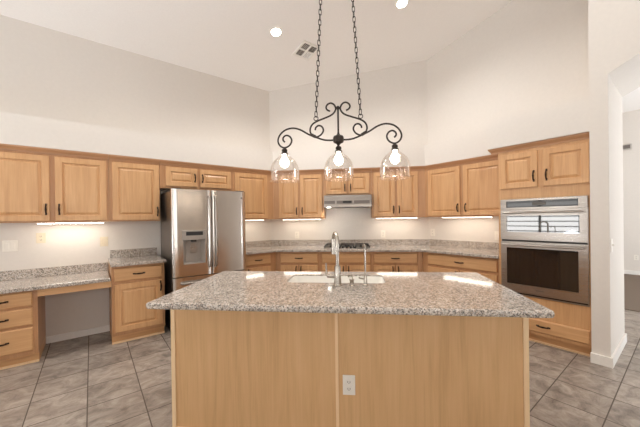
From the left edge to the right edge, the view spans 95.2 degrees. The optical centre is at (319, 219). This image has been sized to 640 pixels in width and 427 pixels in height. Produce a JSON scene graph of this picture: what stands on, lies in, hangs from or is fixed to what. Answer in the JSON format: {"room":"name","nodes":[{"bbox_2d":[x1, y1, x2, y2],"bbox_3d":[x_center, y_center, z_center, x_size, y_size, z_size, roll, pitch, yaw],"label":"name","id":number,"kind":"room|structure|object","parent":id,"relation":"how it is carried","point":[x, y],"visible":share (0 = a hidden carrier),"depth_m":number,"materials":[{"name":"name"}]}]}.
{"room":"kitchen","nodes":[
{"label":"kitchen","id":0,"kind":"room"},
{"bbox_2d":[0,15,270,336],"bbox_3d":[-3.230,-0.393,3.322,6.018,3.610,0.120,-1,0,-38],"label":"wall","id":1,"kind":"structure","parent":0,"point":[45,72],"depth_m":3.62,"materials":[{"name":"paint"}]},
{"bbox_2d":[2,240,17,251],"bbox_3d":[-3.340,0.286,3.148,0.117,0.118,0.011,-1,0,-38],"label":"light switch","id":2,"kind":"object","parent":1,"relation":"attached to","point":[12,245],"visible":1,"depth_m":3.15,"materials":[{"name":"white plastic"}]},
{"bbox_2d":[36,233,45,242],"bbox_3d":[-3.149,0.210,3.298,0.080,0.115,0.010,-1,0,-38],"label":"wall outlet","id":3,"kind":"object","parent":1,"relation":"attached to","point":[40,237],"visible":1,"depth_m":3.30,"materials":[{"name":"beige plastic"}]},
{"bbox_2d":[0,262,107,280],"bbox_3d":[-3.099,0.597,3.328,1.105,0.098,0.018,-1,0,-38],"label":"backsplash","id":4,"kind":"structure","parent":1,"relation":"attached to","point":[73,269],"depth_m":3.34,"materials":[{"name":"stone"}]},
{"bbox_2d":[0,143,108,222],"bbox_3d":[-2.954,-0.359,3.227,0.995,0.785,0.366,-1,0,-38],"label":"upper cabinet","id":5,"kind":"object","parent":1,"relation":"attached to","point":[38,184],"visible":1,"depth_m":3.13,"materials":[{"name":"brown wood"}]},
{"bbox_2d":[36,222,103,223],"bbox_3d":[-2.817,0.038,3.324,0.580,0.013,0.090,-1,0,-38],"label":"light","id":6,"kind":"object","parent":5,"relation":"attached to","point":[51,222],"visible":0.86,"depth_m":3.25,"materials":[{"name":"white paint"}]},
{"bbox_2d":[46,325,109,343],"bbox_3d":[-2.877,1.369,3.500,0.585,0.075,0.014,-1,0,-38],"label":"baseboard","id":7,"kind":"structure","parent":1,"relation":"attached to","point":[55,338],"depth_m":3.48,"materials":[{"name":"white paint"}]},
{"bbox_2d":[100,237,107,245],"bbox_3d":[-2.697,0.276,3.650,0.080,0.118,0.011,-1,0,-38],"label":"light switch","id":8,"kind":"object","parent":1,"relation":"attached to","point":[103,240],"visible":1,"depth_m":3.65,"materials":[{"name":"beige plastic"}]},
{"bbox_2d":[110,247,156,257],"bbox_3d":[-2.441,0.435,3.844,0.522,0.098,0.018,-1,0,-38],"label":"backsplash","id":9,"kind":"structure","parent":1,"relation":"attached to","point":[141,251],"depth_m":3.82,"materials":[{"name":"stone"}]},
{"bbox_2d":[108,154,159,221],"bbox_3d":[-2.350,-0.370,3.699,0.533,0.785,0.366,-1,0,-38],"label":"upper cabinet","id":10,"kind":"object","parent":1,"relation":"attached to","point":[134,182],"visible":1,"depth_m":3.57,"materials":[{"name":"brown wood"}]},
{"bbox_2d":[0,111,272,170],"bbox_3d":[-3.113,-0.910,3.122,5.969,0.318,0.345,-1,0,-38],"label":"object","id":11,"kind":"structure","parent":1,"relation":"attached to","point":[15,129],"depth_m":3.48,"materials":[{"name":"paint"}]},
{"bbox_2d":[159,160,232,190],"bbox_3d":[-1.765,-0.592,4.159,0.958,0.360,0.366,-1,0,-38],"label":"upper cabinet","id":12,"kind":"object","parent":1,"relation":"attached to","point":[173,174],"visible":0.99,"depth_m":4.01,"materials":[{"name":"brown wood"}]},
{"bbox_2d":[232,167,272,219],"bbox_3d":[-1.065,-0.392,4.704,0.806,0.785,0.366,-1,0,-38],"label":"upper cabinet","id":13,"kind":"object","parent":1,"relation":"attached to","point":[256,184],"visible":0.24,"depth_m":4.57,"materials":[{"name":"brown wood"}]},
{"bbox_2d":[246,239,498,249],"bbox_3d":[0.642,0.389,4.612,4.129,0.098,0.842,-1,0,11],"label":"backsplash","id":14,"kind":"structure","parent":1,"relation":"attached to","point":[450,243],"depth_m":4.85,"materials":[{"name":"stone"}]},
{"bbox_2d":[0,0,512,90],"bbox_3d":[-0.008,-3.040,0.658,8.180,1.680,8.314,-1,0,-38],"label":"ceiling","id":15,"kind":"structure","parent":0,"point":[232,40],"depth_m":3.81,"materials":[{"name":"paint"}]},
{"bbox_2d":[269,27,282,36],"bbox_3d":[-0.576,-2.450,3.825,0.171,0.038,0.168,-1,0,-44],"label":"recessed light","id":16,"kind":"object","parent":15,"relation":"in","point":[275,31],"visible":1,"depth_m":3.82,"materials":[{"name":"white paint"}]},
{"bbox_2d":[292,40,320,60],"bbox_3d":[-0.197,-2.437,4.228,0.290,0.072,0.307,-1,0,-38],"label":"ceiling vent","id":17,"kind":"object","parent":15,"relation":"in","point":[306,50],"visible":0.99,"depth_m":4.22,"materials":[{"name":"white metal"}]},
{"bbox_2d":[270,0,410,181],"bbox_3d":[0.115,-1.538,2.041,0.983,2.521,0.212,-1,0,6],"label":"chandelier","id":18,"kind":"object","parent":15,"relation":"hanging from","point":[337,139],"visible":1,"depth_m":2.03,"materials":[{"name":"brown metal"}]},
{"bbox_2d":[270,147,299,181],"bbox_3d":[-0.252,-0.394,2.088,0.212,0.244,0.212,-1,0,6],"label":"shade","id":19,"kind":"object","parent":18,"relation":"attached to","point":[284,162],"depth_m":2.07,"materials":[{"name":"clear glass"}]},
{"bbox_2d":[324,145,353,178],"bbox_3d":[0.131,-0.402,2.046,0.212,0.244,0.212,-1,0,6],"label":"shade","id":20,"kind":"object","parent":18,"relation":"attached to","point":[338,160],"depth_m":2.03,"materials":[{"name":"clear glass"}]},
{"bbox_2d":[379,142,410,178],"bbox_3d":[0.514,-0.404,2.003,0.212,0.244,0.212,-1,0,6],"label":"shade","id":21,"kind":"object","parent":18,"relation":"attached to","point":[394,158],"depth_m":1.99,"materials":[{"name":"clear glass"}]},
{"bbox_2d":[395,0,408,8],"bbox_3d":[1.020,-2.688,3.634,0.171,0.038,0.168,-1,0,-32],"label":"recessed light","id":22,"kind":"object","parent":15,"relation":"in","point":[400,4],"visible":1,"depth_m":3.64,"materials":[{"name":"white paint"}]},
{"bbox_2d":[0,309,639,426],"bbox_3d":[2.139,1.391,2.327,13.600,0.100,8.444,-1,0,-38],"label":"floor","id":23,"kind":"structure","parent":0,"point":[85,381],"depth_m":2.40,"materials":[{"name":"tile"}]},
{"bbox_2d":[0,290,45,369],"bbox_3d":[-3.122,1.051,2.913,0.505,0.722,0.636,-1,0,-38],"label":"base cabinet","id":24,"kind":"object","parent":23,"relation":"on","point":[22,314],"visible":0.98,"depth_m":2.79,"materials":[{"name":"brown wood"}]},
{"bbox_2d":[0,262,110,296],"bbox_3d":[-2.907,0.650,3.090,1.113,0.207,0.628,-1,0,-38],"label":"countertop","id":25,"kind":"structure","parent":24,"relation":"on","point":[13,281],"depth_m":3.13,"materials":[{"name":"stone"}]},
{"bbox_2d":[109,263,164,344],"bbox_3d":[-2.253,0.960,3.594,0.525,0.874,0.636,-1,0,-38],"label":"base cabinet","id":26,"kind":"object","parent":23,"relation":"on","point":[132,287],"visible":0.99,"depth_m":3.36,"materials":[{"name":"brown wood"}]},
{"bbox_2d":[108,247,165,266],"bbox_3d":[-2.256,0.453,3.591,0.544,0.136,0.644,-1,0,-38],"label":"countertop","id":27,"kind":"structure","parent":26,"relation":"on","point":[125,257],"depth_m":3.69,"materials":[{"name":"stone"}]},
{"bbox_2d":[160,188,245,330],"bbox_3d":[-1.566,0.503,3.955,0.910,1.765,0.822,-1,0,-38],"label":"refrigerator","id":28,"kind":"object","parent":23,"relation":"on","point":[203,232],"visible":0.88,"depth_m":3.64,"materials":[{"name":"silver metal"}]},
{"bbox_2d":[246,252,275,270],"bbox_3d":[-0.950,0.938,4.614,0.766,0.874,0.636,-1,0,-38],"label":"base cabinet","id":29,"kind":"object","parent":23,"relation":"on","point":[263,261],"visible":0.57,"depth_m":4.33,"materials":[{"name":"brown wood"}]},
{"bbox_2d":[276,252,319,270],"bbox_3d":[-0.422,0.930,4.736,0.909,0.874,0.636,-1,0,6],"label":"base cabinet","id":30,"kind":"object","parent":23,"relation":"on","point":[285,261],"visible":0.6,"depth_m":4.45,"materials":[{"name":"brown wood"}]},
{"bbox_2d":[320,252,371,271],"bbox_3d":[0.417,0.918,4.643,0.776,0.874,0.636,-1,0,6],"label":"base cabinet","id":31,"kind":"object","parent":23,"relation":"on","point":[348,261],"visible":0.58,"depth_m":4.36,"materials":[{"name":"brown wood"}]},
{"bbox_2d":[170,310,529,426],"bbox_3d":[0.152,0.932,2.136,2.141,0.874,0.770,-1,0,6],"label":"kitchen island","id":32,"kind":"object","parent":23,"relation":"on","point":[229,368],"visible":0.67,"depth_m":1.76,"materials":[{"name":"brown wood"}]},
{"bbox_2d":[343,375,354,394],"bbox_3d":[0.173,0.993,1.751,0.074,0.118,0.010,-1,0,6],"label":"island outlet","id":33,"kind":"object","parent":32,"relation":"attached to","point":[348,380],"visible":1,"depth_m":1.75,"materials":[{"name":"white plastic"}]},
{"bbox_2d":[346,386,351,390],"bbox_3d":[0.173,1.013,1.749,0.032,0.028,0.004,-1,0,6],"label":"receptacle","id":34,"kind":"object","parent":33,"relation":"attached to","point":[348,388],"depth_m":1.75,"materials":[{"name":"white plastic"}]},
{"bbox_2d":[146,271,554,317],"bbox_3d":[0.157,0.475,2.042,2.209,0.038,1.032,-1,0,6],"label":"island countertop","id":35,"kind":"structure","parent":32,"relation":"on","point":[402,293],"depth_m":1.74,"materials":[{"name":"stone"}]},
{"bbox_2d":[325,232,341,285],"bbox_3d":[0.113,0.271,2.068,0.112,0.370,0.148,-1,0,24],"label":"faucet","id":36,"kind":"object","parent":35,"relation":"on","point":[335,239],"visible":1,"depth_m":2.01,"materials":[{"name":"silver metal"}]},
{"bbox_2d":[288,276,384,282],"bbox_3d":[0.127,0.578,2.257,0.776,0.222,0.360,-1,0,6],"label":"sink","id":37,"kind":"object","parent":35,"relation":"in","point":[307,279],"visible":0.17,"depth_m":2.40,"materials":[{"name":"white ceramic"}]},
{"bbox_2d":[348,275,354,285],"bbox_3d":[0.218,0.420,2.031,0.042,0.070,0.079,-1,0,-3],"label":"soap dispenser","id":38,"kind":"object","parent":35,"relation":"on","point":[351,276],"visible":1,"depth_m":2.00,"materials":[{"name":"silver metal"}]},
{"bbox_2d":[359,244,367,285],"bbox_3d":[0.308,0.311,2.022,0.063,0.285,0.077,-1,0,34],"label":"water faucet","id":39,"kind":"object","parent":35,"relation":"on","point":[363,245],"visible":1,"depth_m":2.00,"materials":[{"name":"silver metal"}]},
{"bbox_2d":[372,252,422,271],"bbox_3d":[1.287,0.907,4.546,0.970,0.874,0.636,-1,0,6],"label":"base cabinet","id":40,"kind":"object","parent":23,"relation":"on","point":[381,261],"visible":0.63,"depth_m":4.28,"materials":[{"name":"brown wood"}]},
{"bbox_2d":[423,252,498,282],"bbox_3d":[1.951,0.899,4.109,0.636,0.874,1.273,-1,0,-38],"label":"base cabinet","id":41,"kind":"object","parent":23,"relation":"on","point":[432,262],"visible":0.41,"depth_m":3.80,"materials":[{"name":"brown wood"}]},
{"bbox_2d":[246,239,498,258],"bbox_3d":[0.567,0.411,4.259,4.113,0.136,1.361,-1,0,6],"label":"countertop","id":42,"kind":"structure","parent":41,"relation":"on","point":[452,247],"depth_m":4.48,"materials":[{"name":"stone"}]},
{"bbox_2d":[323,243,370,248],"bbox_3d":[0.427,0.417,4.618,0.710,0.047,0.500,-1,0,6],"label":"cooktop","id":43,"kind":"object","parent":42,"relation":"in","point":[328,245],"visible":0.68,"depth_m":4.59,"materials":[{"name":"silver metal"}]},
{"bbox_2d":[323,245,370,248],"bbox_3d":[0.428,0.435,4.619,0.710,0.011,0.500,-1,0,6],"label":"grate","id":44,"kind":"object","parent":43,"relation":"on","point":[326,246],"depth_m":4.46,"materials":[{"name":"black metal"}]},
{"bbox_2d":[488,132,591,356],"bbox_3d":[2.531,0.251,3.308,0.690,2.160,0.899,-1,0,-38],"label":"tall cabinet","id":45,"kind":"object","parent":23,"relation":"on","point":[559,166],"visible":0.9,"depth_m":3.00,"materials":[{"name":"brown wood"}]},
{"bbox_2d":[500,195,589,306],"bbox_3d":[2.538,0.302,3.243,0.665,1.065,0.752,-1,0,-38],"label":"wall oven","id":46,"kind":"object","parent":45,"relation":"in","point":[545,241],"visible":0.98,"depth_m":3.02,"materials":[{"name":"metal"}]},
{"bbox_2d":[624,274,639,311],"bbox_3d":[6.466,1.265,4.479,3.570,0.011,6.100,-1,0,-38],"label":"floor","id":47,"kind":"structure","parent":23,"relation":"on","point":[631,282],"depth_m":5.09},
{"bbox_2d":[269,60,428,239],"bbox_3d":[0.468,-0.629,5.011,2.766,3.964,0.120,-1,0,6],"label":"wall","id":48,"kind":"structure","parent":0,"point":[397,95],"depth_m":4.93,"materials":[{"name":"paint"}]},
{"bbox_2d":[273,169,325,218],"bbox_3d":[-0.403,-0.402,4.862,0.962,0.785,0.366,-1,0,6],"label":"upper cabinet","id":49,"kind":"object","parent":48,"relation":"attached to","point":[292,198],"visible":1,"depth_m":4.71,"materials":[{"name":"brown wood"}]},
{"bbox_2d":[283,219,312,219],"bbox_3d":[-0.302,-0.004,4.848,0.630,0.013,0.090,-1,0,6],"label":"light","id":50,"kind":"object","parent":49,"relation":"attached to","point":[283,219],"visible":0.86,"depth_m":4.82,"materials":[{"name":"white paint"}]},
{"bbox_2d":[323,168,371,195],"bbox_3d":[0.449,-0.592,4.767,0.753,0.428,0.366,-1,0,6],"label":"upper cabinet","id":51,"kind":"object","parent":48,"relation":"attached to","point":[336,181],"visible":0.99,"depth_m":4.63,"materials":[{"name":"brown wood"}]},
{"bbox_2d":[324,194,371,207],"bbox_3d":[0.445,-0.283,4.700,0.724,0.187,0.498,-1,0,6],"label":"range hood","id":52,"kind":"object","parent":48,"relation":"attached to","point":[330,201],"visible":1,"depth_m":4.47,"materials":[{"name":"silver metal"}]},
{"bbox_2d":[273,145,424,170],"bbox_3d":[0.437,-0.967,4.778,2.667,0.318,0.345,-1,0,6],"label":"trim","id":53,"kind":"structure","parent":48,"relation":"attached to","point":[363,157],"depth_m":4.60,"materials":[{"name":"paint"}]},
{"bbox_2d":[381,230,384,237],"bbox_3d":[1.053,0.244,4.884,0.075,0.118,0.010,-1,0,6],"label":"wall outlet","id":54,"kind":"object","parent":48,"relation":"attached to","point":[382,231],"visible":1,"depth_m":4.88,"materials":[{"name":"white plastic"}]},
{"bbox_2d":[371,166,425,217],"bbox_3d":[1.298,-0.424,4.673,0.946,0.785,0.366,-1,0,6],"label":"upper cabinet","id":55,"kind":"object","parent":48,"relation":"attached to","point":[397,194],"visible":0.98,"depth_m":4.54,"materials":[{"name":"brown wood"}]},
{"bbox_2d":[376,217,417,218],"bbox_3d":[1.223,-0.024,4.679,0.640,0.013,0.090,-1,0,6],"label":"light","id":56,"kind":"object","parent":55,"relation":"attached to","point":[398,217],"visible":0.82,"depth_m":4.62,"materials":[{"name":"white paint"}]},
{"bbox_2d":[427,0,588,242],"bbox_3d":[2.469,-0.851,4.048,0.150,4.360,2.136,-1,0,-38],"label":"wall","id":57,"kind":"structure","parent":0,"point":[527,56],"depth_m":3.92,"materials":[{"name":"paint"}]},
{"bbox_2d":[424,131,490,165],"bbox_3d":[2.007,-0.986,4.234,0.345,0.318,1.174,-1,0,-38],"label":"trim","id":58,"kind":"structure","parent":57,"relation":"attached to","point":[472,145],"depth_m":4.08,"materials":[{"name":"paint"}]},
{"bbox_2d":[425,154,498,216],"bbox_3d":[2.038,-0.433,4.188,0.366,0.785,1.276,-1,0,-38],"label":"upper cabinet","id":59,"kind":"object","parent":57,"relation":"attached to","point":[465,187],"visible":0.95,"depth_m":4.03,"materials":[{"name":"brown wood"}]},
{"bbox_2d":[442,216,492,217],"bbox_3d":[2.070,-0.034,4.147,0.090,0.013,0.680,-1,0,-38],"label":"light","id":60,"kind":"object","parent":59,"relation":"attached to","point":[473,216],"visible":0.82,"depth_m":4.10,"materials":[{"name":"white paint"}]},
{"bbox_2d":[495,232,498,239],"bbox_3d":[2.427,0.225,3.995,0.011,0.118,0.075,-1,0,-38],"label":"light switch","id":61,"kind":"object","parent":57,"relation":"attached to","point":[496,233],"visible":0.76,"depth_m":4.00,"materials":[{"name":"white plastic"}]},
{"bbox_2d":[486,97,588,149],"bbox_3d":[2.516,-0.990,3.308,0.686,0.318,0.911,-1,0,-38],"label":"wall","id":62,"kind":"structure","parent":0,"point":[570,118],"depth_m":3.04,"materials":[{"name":"paint"}]},
{"bbox_2d":[588,0,639,356],"bbox_3d":[4.105,-1.252,1.375,0.858,5.138,4.094,-1,0,-38],"label":"wall","id":63,"kind":"structure","parent":0,"point":[613,25],"depth_m":2.68,"materials":[{"name":"paint"}]},
{"bbox_2d":[590,333,626,368],"bbox_3d":[2.921,1.282,2.943,0.888,0.090,0.150,-1,0,-38],"label":"baseboard","id":64,"kind":"structure","parent":63,"relation":"attached to","point":[610,362],"depth_m":2.70,"materials":[{"name":"white paint"}]},
{"bbox_2d":[610,239,613,251],"bbox_3d":[2.668,0.238,2.666,0.080,0.120,0.018,-1,0,-38],"label":"light switch","id":65,"kind":"object","parent":63,"relation":"attached to","point":[611,240],"visible":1,"depth_m":2.65,"materials":[{"name":"white plastic"}]},
{"bbox_2d":[622,109,639,270],"bbox_3d":[7.905,-0.603,5.618,0.150,3.700,6.100,-1,0,-38],"label":"wall","id":66,"kind":"structure","parent":0,"point":[631,119],"depth_m":6.60,"materials":[{"name":"paint"}]},
{"bbox_2d":[623,144,631,149],"bbox_3d":[6.949,-1.644,6.650,0.053,0.120,0.200,-1,0,-38],"label":"door chime","id":67,"kind":"object","parent":66,"relation":"attached to","point":[626,146],"visible":0.56,"depth_m":6.61,"materials":[{"name":"grey plastic"}]},
{"bbox_2d":[624,270,639,274],"bbox_3d":[7.834,1.198,5.614,0.016,0.100,6.000,-1,0,-38],"label":"baseboard","id":68,"kind":"structure","parent":66,"relation":"attached to","point":[625,271],"depth_m":6.60,"materials":[{"name":"white paint"}]},
{"bbox_2d":[622,87,639,112],"bbox_3d":[5.874,-2.469,4.042,5.240,0.100,6.400,-1,0,-38],"label":"ceiling","id":69,"kind":"structure","parent":0,"point":[631,101],"depth_m":6.03,"materials":[{"name":"paint"}]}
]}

